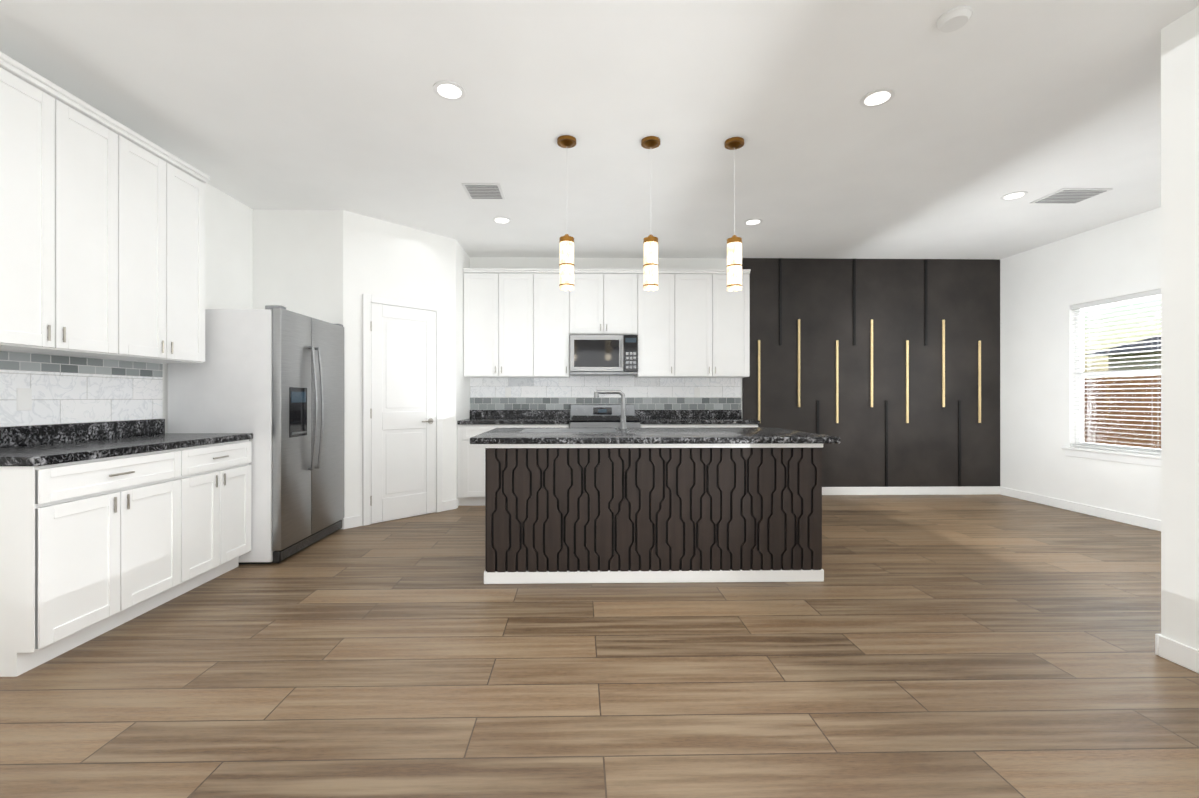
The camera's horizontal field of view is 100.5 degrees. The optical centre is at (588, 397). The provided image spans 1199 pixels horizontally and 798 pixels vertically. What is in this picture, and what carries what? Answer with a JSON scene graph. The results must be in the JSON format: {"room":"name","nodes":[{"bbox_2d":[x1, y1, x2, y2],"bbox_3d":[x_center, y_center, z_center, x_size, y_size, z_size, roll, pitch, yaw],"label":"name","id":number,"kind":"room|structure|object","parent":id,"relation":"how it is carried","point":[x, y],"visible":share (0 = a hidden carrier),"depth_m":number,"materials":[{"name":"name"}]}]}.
{"room":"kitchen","nodes":[
{"label":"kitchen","id":0,"kind":"room"},
{"bbox_2d":[8,183,251,432],"bbox_3d":[-2.961,-0.247,1.123,0.120,2.830,6.800,0,0,-1],"label":"wall","id":1,"kind":"structure","parent":0,"point":[228,222],"depth_m":4.06,"materials":[{"name":"white paint"}]},
{"bbox_2d":[17,388,31,410],"bbox_3d":[-2.919,0.011,2.579,0.005,0.115,0.070,0,0,-1],"label":"outlet","id":2,"kind":"object","parent":1,"relation":"attached to","point":[24,398],"depth_m":2.58,"materials":[{"name":"white plastic"}]},
{"bbox_2d":[0,56,131,359],"bbox_3d":[-2.747,-0.853,2.438,0.340,1.242,0.721,0,0,-1],"label":"upper cabinet","id":3,"kind":"object","parent":1,"relation":"attached to","point":[102,235],"depth_m":2.44,"materials":[{"name":"white wood"}]},
{"bbox_2d":[0,351,162,426],"bbox_3d":[-2.929,-0.051,2.756,0.008,0.399,1.365,0,0,-1],"label":"tile backsplash","id":4,"kind":"structure","parent":1,"relation":"attached to","point":[69,389],"depth_m":2.85,"materials":[{"name":"white tile"}]},
{"bbox_2d":[0,419,163,446],"bbox_3d":[-2.913,0.199,2.748,0.020,0.100,1.372,0,0,-1],"label":"backsplash","id":5,"kind":"structure","parent":1,"relation":"attached to","point":[53,433],"depth_m":2.82,"materials":[{"name":"black stone"}]},
{"bbox_2d":[123,132,207,362],"bbox_3d":[-2.758,-0.852,3.027,0.340,1.242,0.701,0,0,-1],"label":"upper cabinet","id":6,"kind":"object","parent":1,"relation":"attached to","point":[168,196],"depth_m":3.07,"materials":[{"name":"white wood"}]},
{"bbox_2d":[252,209,351,528],"bbox_3d":[-2.571,-0.245,4.471,0.790,2.830,0.120,0,0,-1],"label":"wall","id":7,"kind":"structure","parent":0,"point":[330,266],"depth_m":4.41,"materials":[{"name":"white paint"}]},
{"bbox_2d":[362,294,442,525],"bbox_3d":[-1.773,0.115,4.817,0.578,2.110,0.578,0,0,-1],"label":"pantry door","id":8,"kind":"structure","parent":7,"relation":"in","point":[402,408],"depth_m":4.79,"materials":[{"name":"white wood"}]},
{"bbox_2d":[0,494,1198,797],"bbox_3d":[1.065,1.199,1.875,8.200,0.060,8.390,0,0,-1],"label":"floor","id":9,"kind":"structure","parent":0,"point":[960,646],"depth_m":2.06,"materials":[{"name":"brown wood"}]},
{"bbox_2d":[0,443,195,676],"bbox_3d":[-2.613,0.729,2.485,0.611,0.880,0.811,0,0,-1],"label":"base cabinet","id":10,"kind":"object","parent":9,"relation":"on","point":[106,526],"depth_m":2.31,"materials":[{"name":"white wood"}]},
{"bbox_2d":[0,431,251,466],"bbox_3d":[-2.613,0.269,2.754,0.620,0.040,1.372,0,0,-1],"label":"countertop","id":11,"kind":"structure","parent":10,"relation":"on","point":[31,454],"depth_m":2.56,"materials":[{"name":"black stone"}]},
{"bbox_2d":[196,435,252,586],"bbox_3d":[-2.625,0.729,3.104,0.611,0.880,0.671,0,0,-1],"label":"base cabinet","id":12,"kind":"object","parent":9,"relation":"on","point":[223,469],"depth_m":3.17,"materials":[{"name":"white wood"}]},
{"bbox_2d":[168,305,343,563],"bbox_3d":[-2.499,0.266,3.925,0.854,1.808,0.945,0,0,-1],"label":"refrigerator","id":13,"kind":"object","parent":9,"relation":"on","point":[270,378],"visible":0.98,"depth_m":3.46,"materials":[{"name":"grey metal"}]},
{"bbox_2d":[457,410,569,505],"bbox_3d":[-0.802,0.661,5.595,1.181,1.020,0.621,0,0,-1],"label":"base cabinet","id":14,"kind":"object","parent":9,"relation":"on","point":[471,474],"visible":0.35,"depth_m":5.30,"materials":[{"name":"white wood"}]},
{"bbox_2d":[569,404,640,427],"bbox_3d":[0.173,0.628,5.573,0.760,1.085,0.699,0,0,-1],"label":"range","id":15,"kind":"object","parent":9,"relation":"on","point":[595,415],"visible":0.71,"depth_m":5.57,"materials":[{"name":"silver metal"}]},
{"bbox_2d":[482,443,825,583],"bbox_3d":[0.412,0.730,3.585,2.148,0.880,0.906,0,0,-1],"label":"kitchen island","id":16,"kind":"object","parent":9,"relation":"on","point":[652,505],"depth_m":3.14,"materials":[{"name":"brown wood"}]},
{"bbox_2d":[470,427,839,442],"bbox_3d":[0.412,0.285,3.584,2.300,0.070,1.010,0,0,-1],"label":"island countertop","id":17,"kind":"structure","parent":16,"relation":"on","point":[706,434],"depth_m":3.23,"materials":[{"name":"black stone"}]},
{"bbox_2d":[594,390,626,428],"bbox_3d":[0.176,0.096,3.897,0.258,0.306,0.094,0,0,-1],"label":"island faucet","id":18,"kind":"object","parent":17,"relation":"on","point":[623,416],"visible":1,"depth_m":3.90,"materials":[{"name":"silver metal"}]},
{"bbox_2d":[640,422,706,427],"bbox_3d":[0.894,0.731,5.633,0.677,0.880,0.611,0,0,-1],"label":"base cabinet","id":19,"kind":"object","parent":9,"relation":"on","point":[642,424],"depth_m":5.33,"materials":[{"name":"white wood"}]},
{"bbox_2d":[638,418,758,421],"bbox_3d":[1.195,0.271,5.635,1.278,0.040,0.620,0,0,-1],"label":"countertop","id":20,"kind":"structure","parent":19,"relation":"on","point":[642,419],"depth_m":5.34,"materials":[{"name":"black stone"}]},
{"bbox_2d":[707,422,758,426],"bbox_3d":[1.466,0.731,5.644,0.711,0.880,0.611,0,0,-1],"label":"base cabinet","id":21,"kind":"object","parent":9,"relation":"on","point":[709,424],"depth_m":5.34,"materials":[{"name":"white wood"}]},
{"bbox_2d":[0,0,1198,259],"bbox_3d":[1.065,-1.691,1.877,8.200,0.060,8.390,0,0,-1],"label":"ceiling","id":22,"kind":"structure","parent":0,"point":[296,104],"depth_m":2.90,"materials":[{"name":"paint"}]},
{"bbox_2d":[433,80,465,100],"bbox_3d":[-0.751,-1.657,2.697,0.170,0.007,0.170,0,0,-1],"label":"recessed light","id":23,"kind":"object","parent":22,"relation":"in","point":[449,90],"visible":1,"depth_m":2.69,"materials":[{"name":"white metal"}]},
{"bbox_2d":[461,183,505,198],"bbox_3d":[-0.837,-1.654,4.016,0.300,0.011,0.300,0,0,-1],"label":"ceiling vent","id":24,"kind":"object","parent":22,"relation":"in","point":[484,190],"visible":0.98,"depth_m":3.98,"materials":[{"name":"white metal"}]},
{"bbox_2d":[493,217,510,223],"bbox_3d":[-0.810,-1.656,4.666,0.170,0.007,0.170,0,0,-1],"label":"recessed light","id":25,"kind":"object","parent":22,"relation":"in","point":[502,220],"visible":1,"depth_m":4.66,"materials":[{"name":"white metal"}]},
{"bbox_2d":[557,135,575,290],"bbox_3d":[-0.138,-1.178,3.219,0.124,0.964,0.124,0,0,-1],"label":"pendant light","id":26,"kind":"object","parent":22,"relation":"hanging from","point":[566,264],"visible":1,"depth_m":3.18,"materials":[{"name":"white glass"}]},
{"bbox_2d":[641,136,659,290],"bbox_3d":[0.406,-1.178,3.229,0.124,0.964,0.124,0,0,-1],"label":"pendant light","id":27,"kind":"object","parent":22,"relation":"hanging from","point":[650,243],"visible":1,"depth_m":3.19,"materials":[{"name":"white glass"}]},
{"bbox_2d":[724,137,743,291],"bbox_3d":[0.950,-1.178,3.240,0.124,0.964,0.124,0,0,-1],"label":"pendant light","id":28,"kind":"object","parent":22,"relation":"hanging from","point":[734,261],"visible":1,"depth_m":3.20,"materials":[{"name":"white glass"}]},
{"bbox_2d":[744,218,762,224],"bbox_3d":[1.560,-1.656,4.712,0.170,0.007,0.170,0,0,-1],"label":"recessed light","id":29,"kind":"object","parent":22,"relation":"in","point":[755,221],"visible":1,"depth_m":4.69,"materials":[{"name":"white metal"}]},
{"bbox_2d":[860,88,894,107],"bbox_3d":[1.603,-1.657,2.763,0.170,0.007,0.170,0,0,-1],"label":"recessed light","id":30,"kind":"object","parent":22,"relation":"in","point":[877,97],"visible":1,"depth_m":2.75,"materials":[{"name":"white metal"}]},
{"bbox_2d":[936,5,972,32],"bbox_3d":[1.599,-1.645,2.178,0.130,0.032,0.130,0,0,-1],"label":"smoke detector","id":31,"kind":"object","parent":22,"relation":"attached to","point":[954,19],"visible":1,"depth_m":2.16,"materials":[{"name":"white plastic"}]},
{"bbox_2d":[1000,191,1027,199],"bbox_3d":[3.502,-1.656,4.100,0.170,0.007,0.170,0,0,-1],"label":"recessed light","id":32,"kind":"object","parent":22,"relation":"in","point":[1014,195],"visible":0.9,"depth_m":4.08,"materials":[{"name":"white metal"}]},
{"bbox_2d":[1030,188,1111,203],"bbox_3d":[3.972,-1.654,4.109,0.400,0.011,0.300,0,0,-1],"label":"ceiling vent","id":33,"kind":"object","parent":22,"relation":"in","point":[1069,195],"visible":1,"depth_m":4.08,"materials":[{"name":"white metal"}]},
{"bbox_2d":[456,254,984,497],"bbox_3d":[1.714,-0.244,6.025,6.480,2.830,0.120,0,0,-1],"label":"wall","id":34,"kind":"structure","parent":0,"point":[462,260],"depth_m":5.91,"materials":[{"name":"white paint"}]},
{"bbox_2d":[505,387,510,396],"bbox_3d":[-0.949,-0.056,5.902,0.070,0.115,0.005,0,0,-1],"label":"outlet","id":35,"kind":"object","parent":34,"relation":"attached to","point":[507,389],"depth_m":5.90,"materials":[{"name":"white plastic"}]},
{"bbox_2d":[470,376,740,409],"bbox_3d":[0.213,-0.049,5.931,3.225,0.399,0.008,0,0,-1],"label":"tile backsplash","id":36,"kind":"structure","parent":34,"relation":"attached to","point":[639,393],"depth_m":5.93,"materials":[{"name":"white tile"}]},
{"bbox_2d":[463,268,750,377],"bbox_3d":[0.212,-0.832,5.741,3.215,1.205,0.370,0,0,-1],"label":"upper cabinet","id":37,"kind":"object","parent":34,"relation":"attached to","point":[528,322],"visible":0.96,"depth_m":5.59,"materials":[{"name":"white wood"}]},
{"bbox_2d":[570,335,637,375],"bbox_3d":[0.170,-0.473,5.704,0.760,0.448,0.437,0,0,-1],"label":"microwave","id":38,"kind":"object","parent":37,"relation":"attached to","point":[603,355],"visible":1,"depth_m":5.53,"materials":[{"name":"silver metal"}]},
{"bbox_2d":[635,410,741,417],"bbox_3d":[1.189,0.201,5.934,1.278,0.100,0.021,0,0,-1],"label":"backsplash","id":39,"kind":"structure","parent":34,"relation":"attached to","point":[638,413],"depth_m":5.92,"materials":[{"name":"black stone"}]},
{"bbox_2d":[694,388,699,396],"bbox_3d":[1.301,-0.056,5.946,0.070,0.115,0.005,0,0,-1],"label":"outlet","id":40,"kind":"object","parent":34,"relation":"attached to","point":[696,390],"depth_m":5.94,"materials":[{"name":"white plastic"}]},
{"bbox_2d":[742,258,999,486],"bbox_3d":[3.405,-0.291,5.976,3.119,2.733,0.041,0,0,-1],"label":"wall paneling","id":41,"kind":"structure","parent":34,"relation":"attached to","point":[887,371],"depth_m":5.97,"materials":[{"name":"black wood"}]},
{"bbox_2d":[822,486,998,494],"bbox_3d":[3.386,1.124,5.963,3.080,0.095,0.019,0,0,-1],"label":"baseboard","id":42,"kind":"structure","parent":34,"relation":"attached to","point":[987,490],"depth_m":5.97,"materials":[{"name":"white wood"}]},
{"bbox_2d":[1000,210,1151,517],"bbox_3d":[5.104,-0.246,1.955,0.120,2.830,8.390,0,0,-1],"label":"wall","id":43,"kind":"structure","parent":0,"point":[1039,286],"depth_m":5.29,"materials":[{"name":"white paint"}]},
{"bbox_2d":[999,486,1160,530],"bbox_3d":[4.992,1.123,4.250,0.014,0.095,3.506,0,0,-1],"label":"baseboard","id":44,"kind":"structure","parent":43,"relation":"attached to","point":[1154,524],"depth_m":4.97,"materials":[{"name":"white wood"}]},
{"bbox_2d":[1061,295,1160,466],"bbox_3d":[5.026,-0.170,4.419,0.150,1.560,1.580,0,0,-1],"label":"window","id":45,"kind":"structure","parent":43,"relation":"in","point":[1133,458],"depth_m":4.90,"materials":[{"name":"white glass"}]},
{"bbox_2d":[1071,289,1160,454],"bbox_3d":[5.018,-0.221,4.419,0.072,1.454,1.456,0,0,-1],"label":"window blinds","id":46,"kind":"object","parent":45,"relation":"attached to","point":[1146,294],"visible":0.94,"depth_m":4.72,"materials":[{"name":"white plastic"}]},
{"bbox_2d":[1152,6,1198,649],"bbox_3d":[2.706,-0.248,0.043,0.150,2.830,4.420,0,0,-1],"label":"wall","id":47,"kind":"structure","parent":0,"point":[1175,224],"depth_m":2.18,"materials":[{"name":"white paint"}]},
{"bbox_2d":[1155,634,1198,673],"bbox_3d":[2.624,1.120,0.047,0.014,0.095,4.434,0,0,-1],"label":"baseboard","id":48,"kind":"structure","parent":47,"relation":"attached to","point":[1180,654],"depth_m":2.18,"materials":[{"name":"white wood"}]},
{"label":"outside","id":49,"kind":"structure","parent":0,"visible":0},
{"bbox_3d":[32.446,1.374,10.611,54.870,0.100,80.000,0,0,-1],"label":"ground","id":50,"kind":"structure","parent":49,"visible":0},
{"bbox_2d":[1084,375,1160,448],"bbox_3d":[14.089,0.383,1.254,0.060,1.870,42.000,0,0,-1],"label":"fence","id":51,"kind":"object","parent":50,"relation":"on","point":[1120,401],"depth_m":12.81,"materials":[{"name":"brown wood"}]},
{"bbox_2d":[1087,336,1160,377],"bbox_3d":[24.387,-1.351,10.256,12.000,5.350,16.600,0,0,-1],"label":"house","id":52,"kind":"structure","parent":50,"relation":"on","point":[1137,358],"depth_m":17.07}
]}

